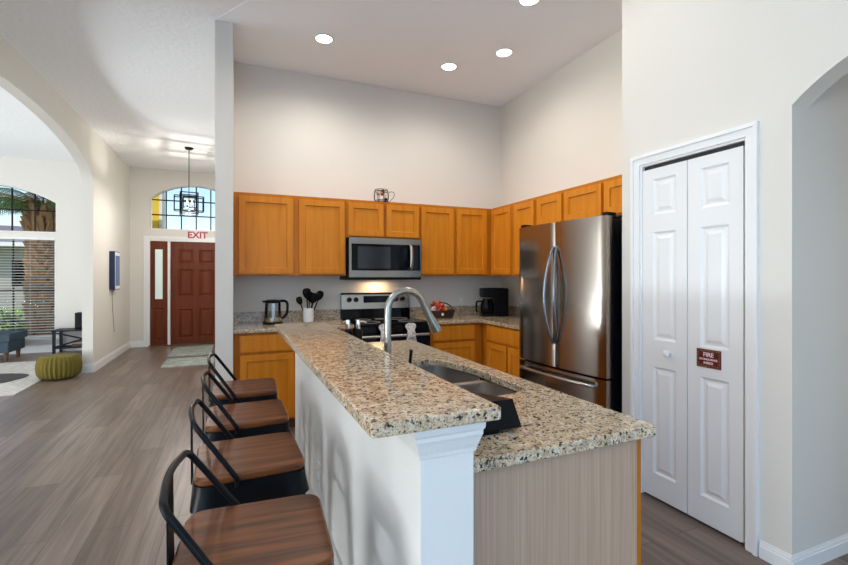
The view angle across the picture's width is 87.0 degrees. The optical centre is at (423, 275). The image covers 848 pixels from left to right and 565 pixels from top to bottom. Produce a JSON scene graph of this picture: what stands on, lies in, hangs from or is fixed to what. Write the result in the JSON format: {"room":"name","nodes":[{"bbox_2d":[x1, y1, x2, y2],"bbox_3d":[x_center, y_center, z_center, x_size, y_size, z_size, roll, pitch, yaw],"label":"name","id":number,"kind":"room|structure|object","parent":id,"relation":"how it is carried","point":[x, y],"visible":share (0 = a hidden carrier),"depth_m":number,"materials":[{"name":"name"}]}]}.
{"room":"kitchen","nodes":[
{"label":"kitchen","id":0,"kind":"room"},
{"bbox_2d":[0,35,129,363],"bbox_3d":[-4.032,-0.360,4.573,0.130,3.460,8.550,0,0,-23],"label":"wall","id":1,"kind":"structure","parent":0,"point":[105,175],"depth_m":6.43,"materials":[{"name":"white paint"}]},
{"bbox_2d":[82,363,93,372],"bbox_3d":[-4.761,1.308,6.335,0.146,0.125,0.016,0,0,-23],"label":"baseboard","id":2,"kind":"object","parent":1,"relation":"attached to","point":[86,368],"visible":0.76,"depth_m":6.33,"materials":[{"name":"white paint"}]},
{"bbox_2d":[94,341,130,371],"bbox_3d":[-5.159,1.308,7.457,0.016,0.125,2.360,0,0,-23],"label":"baseboard","id":3,"kind":"structure","parent":1,"relation":"attached to","point":[103,361],"depth_m":7.24,"materials":[{"name":"white paint"}]},
{"bbox_2d":[109,251,119,289],"bbox_3d":[-5.068,-0.087,7.327,0.083,0.625,0.330,0,0,-23],"label":"wall display","id":4,"kind":"object","parent":1,"relation":"attached to","point":[114,257],"visible":1,"depth_m":7.19,"materials":[{"name":"blue"}]},
{"bbox_2d":[112,290,114,331],"bbox_3d":[-5.117,0.577,7.360,0.014,0.707,0.139,0,0,-23],"label":"power cord","id":5,"kind":"object","parent":4,"relation":"hanging from","point":[112,290],"visible":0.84,"depth_m":7.32,"materials":[{"name":"grey plastic"}]},
{"bbox_2d":[0,156,214,346],"bbox_3d":[-7.136,-0.360,7.990,8.200,3.460,0.150,0,0,-23],"label":"wall","id":6,"kind":"structure","parent":0,"point":[60,182],"depth_m":8.21,"materials":[{"name":"white paint"}]},
{"bbox_2d":[0,239,55,337],"bbox_3d":[-7.605,0.210,7.815,1.940,1.800,0.050,0,0,-23],"label":"window","id":7,"kind":"structure","parent":6,"relation":"in","point":[13,240],"depth_m":7.96,"materials":[{"name":"white paint"}]},
{"bbox_2d":[0,236,55,337],"bbox_3d":[-7.580,0.206,7.754,1.930,1.792,0.053,0,0,-23],"label":"window blind","id":8,"kind":"object","parent":7,"relation":"attached to","point":[22,238],"visible":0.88,"depth_m":7.98,"materials":[{"name":"white plastic"}]},
{"bbox_2d":[0,185,55,232],"bbox_3d":[-7.601,-1.196,7.806,1.946,0.833,0.050,0,0,-23],"label":"window","id":9,"kind":"structure","parent":6,"relation":"in","point":[35,194],"depth_m":7.98,"materials":[{"name":"white paint"}]},
{"bbox_2d":[0,344,81,354],"bbox_3d":[-8.221,1.308,7.446,5.380,0.125,0.016,0,0,-23],"label":"baseboard","id":10,"kind":"structure","parent":6,"relation":"attached to","point":[41,348],"depth_m":8.00,"materials":[{"name":"white paint"}]},
{"bbox_2d":[25,337,58,343],"bbox_3d":[-7.573,1.157,7.737,2.100,0.095,0.120,0,0,-23],"label":"trim","id":11,"kind":"structure","parent":6,"relation":"attached to","point":[48,339],"depth_m":7.99,"materials":[{"name":"white paint"}]},
{"bbox_2d":[130,340,143,347],"bbox_3d":[-5.513,1.308,8.579,0.230,0.125,0.016,0,0,-23],"label":"baseboard","id":12,"kind":"structure","parent":6,"relation":"attached to","point":[134,344],"depth_m":8.58,"materials":[{"name":"white paint"}]},
{"bbox_2d":[144,236,214,346],"bbox_3d":[-4.572,0.295,8.973,1.810,2.150,0.016,0,0,-23],"label":"trim","id":13,"kind":"structure","parent":6,"relation":"attached to","point":[145,237],"depth_m":8.63,"materials":[{"name":"white paint"}]},
{"bbox_2d":[148,239,214,346],"bbox_3d":[-4.589,0.320,9.012,1.690,2.100,0.190,0,0,-23],"label":"door","id":14,"kind":"structure","parent":6,"relation":"in","point":[181,273],"depth_m":8.91,"materials":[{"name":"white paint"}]},
{"bbox_2d":[149,342,214,346],"bbox_3d":[-4.598,1.361,9.035,1.650,0.018,0.140,0,0,-23],"label":"trim","id":15,"kind":"structure","parent":6,"relation":"attached to","point":[208,342],"depth_m":8.87,"materials":[{"name":"brown"}]},
{"bbox_2d":[151,186,214,230],"bbox_3d":[-4.613,-1.361,9.056,1.594,0.903,0.050,0,0,-23],"label":"window","id":16,"kind":"structure","parent":6,"relation":"in","point":[166,200],"depth_m":8.94,"materials":[{"name":"white paint"}]},
{"bbox_2d":[188,231,207,238],"bbox_3d":[-4.541,-0.823,8.976,0.357,0.137,0.031,0,0,-23],"label":"exit sign","id":17,"kind":"object","parent":6,"relation":"attached to","point":[191,234],"visible":1,"depth_m":8.96,"materials":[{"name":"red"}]},
{"bbox_2d":[215,20,233,381],"bbox_3d":[-1.807,-0.360,4.068,0.135,3.460,0.860,0,0,-23],"label":"wall partition","id":18,"kind":"structure","parent":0,"point":[224,53],"depth_m":3.67,"materials":[{"name":"white paint"}]},
{"bbox_2d":[0,0,621,172],"bbox_3d":[-2.050,-2.139,2.828,13.600,0.103,13.600,0,0,-23],"label":"ceiling","id":19,"kind":"structure","parent":0,"point":[140,74],"depth_m":4.16,"materials":[{"name":"white paint"}]},
{"bbox_2d":[174,147,203,215],"bbox_3d":[-3.831,-1.544,7.286,0.434,1.092,0.434,0,0,-31],"label":"pendant lantern","id":20,"kind":"object","parent":19,"relation":"hanging from","point":[195,197],"visible":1,"depth_m":7.25,"materials":[{"name":"black paint"}]},
{"bbox_2d":[314,34,332,43],"bbox_3d":[-0.878,-2.083,3.925,0.164,0.007,0.164,0,0,-23],"label":"recessed light","id":21,"kind":"object","parent":19,"relation":"in","point":[321,38],"visible":1,"depth_m":3.92,"materials":[{"name":"white paint"}]},
{"bbox_2d":[316,35,331,42],"bbox_3d":[-0.878,-2.084,3.925,0.135,0.004,0.135,0,0,-42],"label":"diffuser","id":22,"kind":"object","parent":21,"relation":"attached to","point":[319,38],"depth_m":3.92,"materials":[{"name":"white plastic"}]},
{"bbox_2d":[441,63,456,70],"bbox_3d":[0.248,-2.083,4.449,0.164,0.007,0.164,0,0,-23],"label":"recessed light","id":23,"kind":"object","parent":19,"relation":"in","point":[446,66],"visible":1,"depth_m":4.44,"materials":[{"name":"white paint"}]},
{"bbox_2d":[442,64,455,69],"bbox_3d":[0.248,-2.084,4.449,0.135,0.004,0.135,0,0,-16],"label":"diffuser","id":24,"kind":"object","parent":23,"relation":"attached to","point":[444,66],"depth_m":4.44,"materials":[{"name":"white plastic"}]},
{"bbox_2d":[495,48,512,56],"bbox_3d":[0.746,-2.083,4.170,0.164,0.007,0.164,0,0,-23],"label":"recessed light","id":25,"kind":"object","parent":19,"relation":"in","point":[504,52],"visible":1,"depth_m":4.16,"materials":[{"name":"white paint"}]},
{"bbox_2d":[497,49,510,55],"bbox_3d":[0.746,-2.084,4.170,0.135,0.004,0.135,0,0,-29],"label":"diffuser","id":26,"kind":"object","parent":25,"relation":"attached to","point":[501,52],"depth_m":4.16,"materials":[{"name":"white plastic"}]},
{"bbox_2d":[518,0,539,5],"bbox_3d":[0.794,-2.083,3.367,0.164,0.007,0.164,0,0,-23],"label":"recessed light","id":27,"kind":"object","parent":19,"relation":"in","point":[521,2],"visible":1,"depth_m":3.40,"materials":[{"name":"white paint"}]},
{"bbox_2d":[520,0,537,4],"bbox_3d":[0.794,-2.084,3.367,0.135,0.004,0.135,0,0,-42],"label":"diffuser","id":28,"kind":"object","parent":27,"relation":"attached to","point":[522,2],"depth_m":3.40,"materials":[{"name":"white plastic"}]},
{"bbox_2d":[234,62,499,311],"bbox_3d":[-0.424,-0.360,5.031,3.160,3.460,0.150,0,0,-23],"label":"wall","id":29,"kind":"structure","parent":0,"point":[296,134],"depth_m":4.81,"materials":[{"name":"white paint"}]},
{"bbox_2d":[283,295,289,306],"bbox_3d":[-1.399,0.255,4.537,0.070,0.116,0.010,0,0,-23],"label":"wall outlet","id":30,"kind":"object","parent":29,"relation":"attached to","point":[285,297],"visible":0.7,"depth_m":4.53,"materials":[{"name":"white plastic"}]},
{"bbox_2d":[234,192,345,275],"bbox_3d":[-1.309,-0.383,4.386,1.026,0.762,0.347,0,0,-23],"label":"upper cabinet","id":31,"kind":"object","parent":29,"relation":"attached to","point":[275,235],"visible":0.97,"depth_m":4.22,"materials":[{"name":"brown wood"}]},
{"bbox_2d":[346,199,419,239],"bbox_3d":[-0.470,-0.574,4.737,0.790,0.381,0.347,0,0,-23],"label":"upper cabinet","id":32,"kind":"object","parent":29,"relation":"attached to","point":[364,219],"visible":0.94,"depth_m":4.57,"materials":[{"name":"brown wood"}]},
{"bbox_2d":[339,237,420,279],"bbox_3d":[-0.453,-0.171,4.680,0.780,0.422,0.454,0,0,-23],"label":"microwave","id":33,"kind":"object","parent":32,"relation":"attached to","point":[366,258],"visible":0.99,"depth_m":4.51,"materials":[{"name":"silver metal"}]},
{"bbox_2d":[374,188,394,201],"bbox_3d":[-0.430,-0.832,4.656,0.205,0.135,0.175,0,0,14],"label":"holder","id":34,"kind":"object","parent":32,"relation":"on","point":[378,191],"visible":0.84,"depth_m":4.63,"materials":[{"name":"black paint"}]},
{"bbox_2d":[420,204,490,275],"bbox_3d":[0.301,-0.383,5.059,0.876,0.762,0.347,0,0,-23],"label":"upper cabinet","id":35,"kind":"object","parent":29,"relation":"attached to","point":[455,241],"visible":0.94,"depth_m":4.91,"materials":[{"name":"brown wood"}]},
{"bbox_2d":[458,295,463,304],"bbox_3d":[0.441,0.280,5.307,0.070,0.116,0.010,0,0,-23],"label":"wall outlet","id":36,"kind":"object","parent":29,"relation":"attached to","point":[460,297],"visible":1,"depth_m":5.30,"materials":[{"name":"white plastic"}]},
{"bbox_2d":[0,343,847,564],"bbox_3d":[-2.050,1.420,2.828,13.600,0.100,13.600,0,0,-23],"label":"floor","id":37,"kind":"structure","parent":0,"point":[85,458],"depth_m":3.07,"materials":[{"name":"brown wood"}]},
{"bbox_2d":[0,330,27,360],"bbox_3d":[-7.495,1.145,7.086,1.700,0.450,0.700,0,0,-23],"label":"upholstered bench","id":38,"kind":"object","parent":37,"relation":"on","point":[10,340],"visible":1,"depth_m":7.26,"materials":[{"name":"blue fabric"}]},
{"bbox_2d":[0,330,27,341],"bbox_3d":[-7.495,0.985,7.086,1.700,0.130,0.700,0,0,-23],"label":"cushion","id":39,"kind":"object","parent":38,"relation":"on","point":[5,335],"depth_m":7.30,"materials":[{"name":"blue fabric"}]},
{"bbox_2d":[0,361,41,395],"bbox_3d":[-6.949,1.365,5.521,3.840,0.010,2.450,0,0,-23],"label":"area rug","id":40,"kind":"object","parent":37,"relation":"on","point":[9,388],"visible":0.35,"depth_m":5.93,"materials":[{"name":"white fabric"}]},
{"bbox_2d":[0,373,28,382],"bbox_3d":[-5.912,1.356,5.711,1.269,0.006,0.900,0,0,-23],"label":"rug","id":41,"kind":"object","parent":40,"relation":"on","point":[6,377],"visible":1,"depth_m":6.02,"materials":[{"name":"grey fabric"}]},
{"bbox_2d":[35,353,82,379],"bbox_3d":[-4.893,1.206,5.996,0.498,0.306,0.495,0,0,-23],"label":"knitted pouf","id":42,"kind":"object","parent":40,"relation":"on","point":[58,366],"visible":1,"depth_m":5.83,"materials":[{"name":"yellow"}]},
{"bbox_2d":[51,328,81,353],"bbox_3d":[-6.098,1.157,8.072,0.900,0.425,0.400,0,0,-23],"label":"console table","id":43,"kind":"object","parent":37,"relation":"on","point":[61,346],"visible":0.45,"depth_m":7.83,"materials":[{"name":"black paint"}]},
{"bbox_2d":[55,345,81,348],"bbox_3d":[-6.098,1.260,8.072,0.860,0.020,0.360,0,0,-23],"label":"shelf","id":44,"kind":"object","parent":43,"relation":"attached to","point":[59,346],"depth_m":7.83,"materials":[{"name":"black paint"}]},
{"bbox_2d":[75,312,81,328],"bbox_3d":[-6.033,0.797,8.099,0.440,0.295,0.200,0,0,-23],"label":"speaker","id":45,"kind":"object","parent":43,"relation":"on","point":[78,316],"visible":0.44,"depth_m":7.95},
{"bbox_2d":[161,356,214,367],"bbox_3d":[-3.744,1.366,7.149,0.710,0.008,0.760,0,0,-23],"label":"door mat","id":46,"kind":"object","parent":37,"relation":"on","point":[189,361],"visible":0.79,"depth_m":7.12,"materials":[{"name":"grey fabric"}]},
{"bbox_2d":[167,345,213,356],"bbox_3d":[-4.247,1.366,8.196,0.670,0.008,1.160,0,0,-23],"label":"door mat","id":47,"kind":"object","parent":37,"relation":"on","point":[202,349],"visible":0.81,"depth_m":8.12,"materials":[{"name":"grey fabric"}]},
{"bbox_2d":[207,353,277,407],"bbox_3d":[-0.992,0.899,2.474,0.458,0.941,0.458,0,0,-21],"label":"bar stool","id":48,"kind":"object","parent":37,"relation":"on","point":[249,390],"visible":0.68,"depth_m":2.37,"materials":[{"name":"black paint"}]},
{"bbox_2d":[158,450,333,564],"bbox_3d":[-0.397,0.899,1.053,0.458,0.941,0.458,0,0,-20],"label":"bar stool","id":49,"kind":"object","parent":37,"relation":"on","point":[291,530],"visible":1,"depth_m":1.03,"materials":[{"name":"brown wood"}]},
{"bbox_2d":[201,371,290,443],"bbox_3d":[-0.793,0.899,2.004,0.458,0.941,0.458,0,0,-24],"label":"bar stool","id":50,"kind":"object","parent":37,"relation":"on","point":[247,419],"visible":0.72,"depth_m":1.91,"materials":[{"name":"black paint"}]},
{"bbox_2d":[188,399,308,513],"bbox_3d":[-0.602,0.899,1.542,0.458,0.941,0.458,0,0,-25],"label":"bar stool","id":51,"kind":"object","parent":37,"relation":"on","point":[267,466],"visible":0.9,"depth_m":1.43,"materials":[{"name":"black paint"}]},
{"bbox_2d":[233,329,351,426],"bbox_3d":[-1.255,0.930,4.260,1.028,0.880,0.612,0,0,-23],"label":"base cabinet","id":52,"kind":"object","parent":37,"relation":"on","point":[255,355],"visible":0.29,"depth_m":3.90,"materials":[{"name":"brown wood"}]},
{"bbox_2d":[233,309,353,333],"bbox_3d":[-1.252,0.421,4.256,1.035,0.136,0.640,0,0,-23],"label":"countertop","id":53,"kind":"structure","parent":52,"relation":"on","point":[243,322],"depth_m":4.39,"materials":[{"name":"stone"}]},
{"bbox_2d":[262,299,288,324],"bbox_3d":[-1.421,0.339,4.242,0.211,0.232,0.184,0,0,14],"label":"electric kettle","id":54,"kind":"object","parent":53,"relation":"on","point":[274,319],"visible":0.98,"depth_m":4.21,"materials":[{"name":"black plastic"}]},
{"bbox_2d":[303,308,313,321],"bbox_3d":[-1.152,0.387,4.450,0.106,0.137,0.106,0,0,-23],"label":"utensil crock","id":55,"kind":"object","parent":53,"relation":"on","point":[308,313],"visible":0.99,"depth_m":4.40,"materials":[{"name":"white ceramic"}]},
{"bbox_2d":[296,296,302,309],"bbox_3d":[-1.210,0.321,4.417,0.112,0.240,0.023,0,0,-23],"label":"utensil","id":56,"kind":"object","parent":55,"relation":"in","point":[299,300],"visible":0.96,"depth_m":4.40,"materials":[{"name":"black plastic"}]},
{"bbox_2d":[303,288,310,307],"bbox_3d":[-1.162,0.280,4.430,0.084,0.321,0.034,0,0,-23],"label":"utensil","id":57,"kind":"object","parent":55,"relation":"in","point":[306,292],"visible":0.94,"depth_m":4.42,"materials":[{"name":"black plastic"}]},
{"bbox_2d":[310,293,317,307],"bbox_3d":[-1.103,0.304,4.471,0.096,0.274,0.032,0,0,-23],"label":"utensil","id":58,"kind":"object","parent":55,"relation":"in","point":[314,296],"visible":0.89,"depth_m":4.46,"materials":[{"name":"black plastic"}]},
{"bbox_2d":[314,291,323,310],"bbox_3d":[-1.076,0.293,4.491,0.141,0.296,0.027,0,0,-23],"label":"utensil","id":59,"kind":"object","parent":55,"relation":"in","point":[320,293],"visible":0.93,"depth_m":4.49,"materials":[{"name":"black plastic"}]},
{"bbox_2d":[340,292,429,345],"bbox_3d":[-0.400,0.745,4.568,0.768,1.130,0.707,0,0,-23],"label":"range","id":60,"kind":"object","parent":37,"relation":"on","point":[367,307],"visible":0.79,"depth_m":4.72,"materials":[{"name":"black metal"}]},
{"bbox_2d":[379,324,383,341],"bbox_3d":[-0.365,0.701,4.201,0.150,0.499,0.064,0,0,-23],"label":"hand towel","id":61,"kind":"object","parent":60,"relation":"hanging from","point":[381,327],"visible":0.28,"depth_m":4.18,"materials":[{"name":"fabric"}]},
{"bbox_2d":[341,317,426,325],"bbox_3d":[-0.402,0.461,4.572,0.768,0.018,0.575,0,0,-23],"label":"cooktop","id":62,"kind":"object","parent":60,"relation":"in","point":[371,321],"depth_m":4.45,"materials":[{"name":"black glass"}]},
{"bbox_2d":[405,323,416,341],"bbox_3d":[-0.125,0.701,4.301,0.136,0.499,0.064,0,0,-23],"label":"hand towel","id":63,"kind":"object","parent":60,"relation":"hanging from","point":[410,327],"visible":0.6,"depth_m":4.29,"materials":[{"name":"fabric"}]},
{"bbox_2d":[295,353,485,564],"bbox_3d":[-0.350,0.852,1.944,0.179,1.036,2.055,0,0,-24],"label":"wall","id":64,"kind":"structure","parent":37,"relation":"on","point":[404,499],"depth_m":1.22,"materials":[{"name":"white paint"}]},
{"bbox_2d":[318,461,321,490],"bbox_3d":[-0.488,0.930,2.080,0.010,0.116,0.070,0,0,-24],"label":"wall outlet","id":65,"kind":"object","parent":64,"relation":"attached to","point":[319,464],"visible":1,"depth_m":2.06,"materials":[{"name":"white plastic"}]},
{"bbox_2d":[318,468,319,484],"bbox_3d":[-0.490,0.930,2.079,0.004,0.068,0.033,0,0,-24],"label":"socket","id":66,"kind":"object","parent":65,"relation":"attached to","point":[318,468],"depth_m":2.07,"materials":[{"name":"white plastic"}]},
{"bbox_2d":[274,322,500,438],"bbox_3d":[-0.381,0.318,1.925,0.314,0.031,2.080,0,0,-24],"label":"countertop","id":67,"kind":"structure","parent":64,"relation":"on","point":[387,395],"depth_m":1.22,"materials":[{"name":"beige stone"}]},
{"bbox_2d":[430,323,481,363],"bbox_3d":[0.225,0.930,4.879,0.600,0.880,0.612,0,0,-23],"label":"base cabinet","id":68,"kind":"object","parent":37,"relation":"on","point":[464,340],"visible":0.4,"depth_m":4.62,"materials":[{"name":"brown wood"}]},
{"bbox_2d":[482,323,520,376],"bbox_3d":[0.939,0.930,4.710,0.612,0.880,1.475,0,0,-23],"label":"base cabinet","id":69,"kind":"object","parent":37,"relation":"on","point":[500,345],"visible":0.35,"depth_m":4.38,"materials":[{"name":"brown wood"}]},
{"bbox_2d":[409,305,518,329],"bbox_3d":[0.669,0.421,4.600,1.215,0.136,1.490,0,0,-23],"label":"countertop","id":70,"kind":"structure","parent":69,"relation":"on","point":[462,314],"depth_m":4.90,"materials":[{"name":"stone"}]},
{"bbox_2d":[432,302,454,318],"bbox_3d":[0.176,0.370,4.864,0.351,0.171,0.217,0,0,-23],"label":"wire basket","id":71,"kind":"object","parent":70,"relation":"on","point":[449,313],"visible":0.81,"depth_m":4.78,"materials":[{"name":"brown wicker"}]},
{"bbox_2d":[432,309,454,318],"bbox_3d":[0.176,0.412,4.865,0.351,0.085,0.216,0,0,-23],"label":"bowl","id":72,"kind":"object","parent":71,"relation":"on","point":[449,313],"depth_m":4.78,"materials":[{"name":"brown wicker"}]},
{"bbox_2d":[476,288,508,316],"bbox_3d":[0.765,0.295,5.114,0.366,0.319,0.230,0,0,-1],"label":"coffee maker","id":73,"kind":"object","parent":70,"relation":"on","point":[494,303],"visible":1,"depth_m":5.01,"materials":[{"name":"black plastic"}]},
{"bbox_2d":[469,373,640,564],"bbox_3d":[-0.002,0.930,2.140,0.654,0.880,1.951,0,0,-24],"label":"base cabinet","id":74,"kind":"object","parent":37,"relation":"on","point":[583,507],"visible":0.22,"depth_m":1.25,"materials":[{"name":"brown wood"}]},
{"bbox_2d":[367,340,655,472],"bbox_3d":[0.004,0.471,2.143,0.670,0.033,2.002,0,0,-24],"label":"countertop","id":75,"kind":"structure","parent":74,"relation":"on","point":[554,423],"depth_m":1.39,"materials":[{"name":"stone"}]},
{"bbox_2d":[343,320,351,334],"bbox_3d":[-0.489,0.365,2.827,0.051,0.180,0.082,0,0,-44],"label":"soap dispenser","id":76,"kind":"object","parent":75,"relation":"on","point":[347,330],"visible":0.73,"depth_m":2.80,"materials":[{"name":"black plastic"}]},
{"bbox_2d":[344,329,351,334],"bbox_3d":[-0.478,0.394,2.816,0.051,0.122,0.052,0,0,-44],"label":"bottle","id":77,"kind":"object","parent":76,"relation":"on","point":[348,331],"depth_m":2.80,"materials":[{"name":"black plastic"}]},
{"bbox_2d":[354,319,366,339],"bbox_3d":[-0.402,0.365,2.829,0.082,0.180,0.051,0,0,-29],"label":"soap dispenser","id":78,"kind":"object","parent":75,"relation":"on","point":[358,332],"visible":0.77,"depth_m":2.81,"materials":[{"name":"black plastic"}]},
{"bbox_2d":[354,329,361,339],"bbox_3d":[-0.415,0.394,2.822,0.052,0.122,0.051,0,0,-29],"label":"bottle","id":79,"kind":"object","parent":78,"relation":"on","point":[358,332],"depth_m":2.80,"materials":[{"name":"black plastic"}]},
{"bbox_2d":[384,287,441,362],"bbox_3d":[-0.007,0.253,1.921,0.296,0.405,0.302,0,0,-24],"label":"kitchen faucet","id":80,"kind":"object","parent":75,"relation":"on","point":[433,324],"visible":0.72,"depth_m":1.99,"materials":[{"name":"silver metal"}]},
{"bbox_2d":[419,365,516,395],"bbox_3d":[0.098,0.587,2.051,0.396,0.194,0.793,0,0,-24],"label":"sink","id":81,"kind":"object","parent":75,"relation":"in","point":[469,382],"visible":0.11,"depth_m":2.10,"materials":[{"name":"silver metal"}]},
{"bbox_2d":[471,392,521,435],"bbox_3d":[0.143,0.412,1.415,0.197,0.084,0.295,0,0,-24],"label":"caddy","id":82,"kind":"object","parent":75,"relation":"on","point":[509,419],"visible":0.21,"depth_m":1.32,"materials":[{"name":"black plastic"}]},
{"bbox_2d":[519,212,621,412],"bbox_3d":[1.250,0.470,3.499,0.733,1.800,0.905,0,0,-27],"label":"refrigerator","id":83,"kind":"object","parent":37,"relation":"on","point":[570,271],"visible":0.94,"depth_m":3.20,"materials":[{"name":"silver metal"}]},
{"bbox_2d":[500,29,621,306],"bbox_3d":[1.484,-0.360,4.393,0.130,3.460,2.500,0,0,-23],"label":"wall","id":84,"kind":"structure","parent":0,"point":[564,131],"depth_m":4.44,"materials":[{"name":"white paint"}]},
{"bbox_2d":[409,305,518,315],"bbox_3d":[0.669,0.404,4.600,1.215,0.102,1.490,0,0,-23],"label":"backsplash","id":85,"kind":"structure","parent":84,"relation":"attached to","point":[471,309],"depth_m":5.26,"materials":[{"name":"stone"}]},
{"bbox_2d":[491,197,537,275],"bbox_3d":[1.007,-0.383,4.904,0.347,0.762,1.170,0,0,-23],"label":"upper cabinet","id":86,"kind":"object","parent":84,"relation":"attached to","point":[506,220],"visible":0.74,"depth_m":4.72,"materials":[{"name":"brown wood"}]},
{"bbox_2d":[537,190,564,224],"bbox_3d":[1.308,-0.612,4.184,0.347,0.305,0.385,0,0,-23],"label":"upper cabinet","id":87,"kind":"object","parent":84,"relation":"attached to","point":[550,207],"visible":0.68,"depth_m":4.10,"materials":[{"name":"brown wood"}]},
{"bbox_2d":[564,175,621,220],"bbox_3d":[1.560,-0.612,3.583,0.347,0.305,0.915,0,0,-23],"label":"upper cabinet","id":88,"kind":"object","parent":84,"relation":"attached to","point":[591,199],"visible":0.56,"depth_m":3.60,"materials":[{"name":"brown wood"}]},
{"bbox_2d":[622,0,847,554],"bbox_3d":[2.439,-0.360,0.441,0.120,3.460,5.532,0,0,-23],"label":"wall","id":89,"kind":"structure","parent":0,"point":[692,69],"depth_m":2.16,"materials":[{"name":"white paint"}]},
{"bbox_2d":[640,138,744,547],"bbox_3d":[1.536,0.335,2.553,0.156,2.070,0.650,0,0,-23],"label":"door","id":90,"kind":"structure","parent":89,"relation":"in","point":[692,204],"depth_m":2.49,"materials":[{"name":"white paint"}]},
{"bbox_2d":[697,348,720,369],"bbox_3d":[1.545,0.449,2.426,0.007,0.100,0.134,0,0,-23],"label":"door sign","id":91,"kind":"object","parent":90,"relation":"attached to","point":[707,358],"visible":1,"depth_m":2.42,"materials":[{"name":"red"}]},
{"bbox_2d":[630,121,759,556],"bbox_3d":[1.490,0.306,2.537,0.012,2.128,0.760,0,0,-23],"label":"trim","id":92,"kind":"structure","parent":89,"relation":"attached to","point":[746,133],"depth_m":2.23,"materials":[{"name":"white paint"}]},
{"bbox_2d":[759,540,791,564],"bbox_3d":[1.663,1.329,2.118,0.016,0.082,0.132,0,0,-23],"label":"baseboard","id":93,"kind":"structure","parent":89,"relation":"attached to","point":[769,553],"depth_m":2.12,"materials":[{"name":"white paint"}]},
{"bbox_2d":[807,73,847,548],"bbox_3d":[3.571,-0.360,2.320,3.420,3.460,1.216,0,0,-23],"label":"wall","id":94,"kind":"structure","parent":0,"point":[827,117],"depth_m":2.17,"materials":[{"name":"white paint"}]},
{"bbox_2d":[790,533,847,564],"bbox_3d":[3.233,1.329,2.694,3.356,0.082,0.016,0,0,-23],"label":"baseboard","id":95,"kind":"structure","parent":94,"relation":"attached to","point":[827,551],"depth_m":2.13,"materials":[{"name":"white paint"}]},
{"label":"outside","id":96,"kind":"structure","parent":0,"visible":0},
{"bbox_2d":[0,308,23,329],"bbox_3d":[-33.173,1.620,40.430,90.000,0.200,79.800,0,0,-23],"label":"ground","id":97,"kind":"structure","parent":96,"point":[4,310],"depth_m":18.62,"materials":[{"name":"green plant"}]},
{"bbox_2d":[0,225,25,307],"bbox_3d":[-27.524,-0.605,23.688,21.540,4.250,13.050,0,0,-23],"label":"house","id":98,"kind":"structure","parent":97,"relation":"on","point":[18,244],"depth_m":21.10,"materials":[{"name":"grey paint"}]},
{"bbox_2d":[0,310,25,329],"bbox_3d":[-9.710,1.145,10.259,1.224,0.749,1.255,0,0,-23],"label":"shrub","id":99,"kind":"object","parent":97,"relation":"on","point":[1,311],"visible":0.38,"depth_m":10.23,"materials":[{"name":"green plant"}]},
{"bbox_2d":[0,188,55,334],"bbox_3d":[-8.165,-0.226,9.562,3.038,3.491,2.793,0,0,10],"label":"palm tree","id":100,"kind":"object","parent":97,"relation":"on","point":[45,221],"visible":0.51,"depth_m":9.34,"materials":[{"name":"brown plant"}]},
{"bbox_3d":[-5.362,1.510,10.873,2.300,0.020,3.800,0,0,-23],"label":"walkway","id":101,"kind":"object","parent":97,"relation":"on","visible":0},
{"bbox_2d":[152,193,164,228],"bbox_3d":[-6.019,-0.405,9.568,0.780,3.850,0.440,0,0,-23],"label":"porch column","id":102,"kind":"structure","parent":101,"relation":"on","point":[158,207],"depth_m":9.50,"materials":[{"name":"yellow paint"}]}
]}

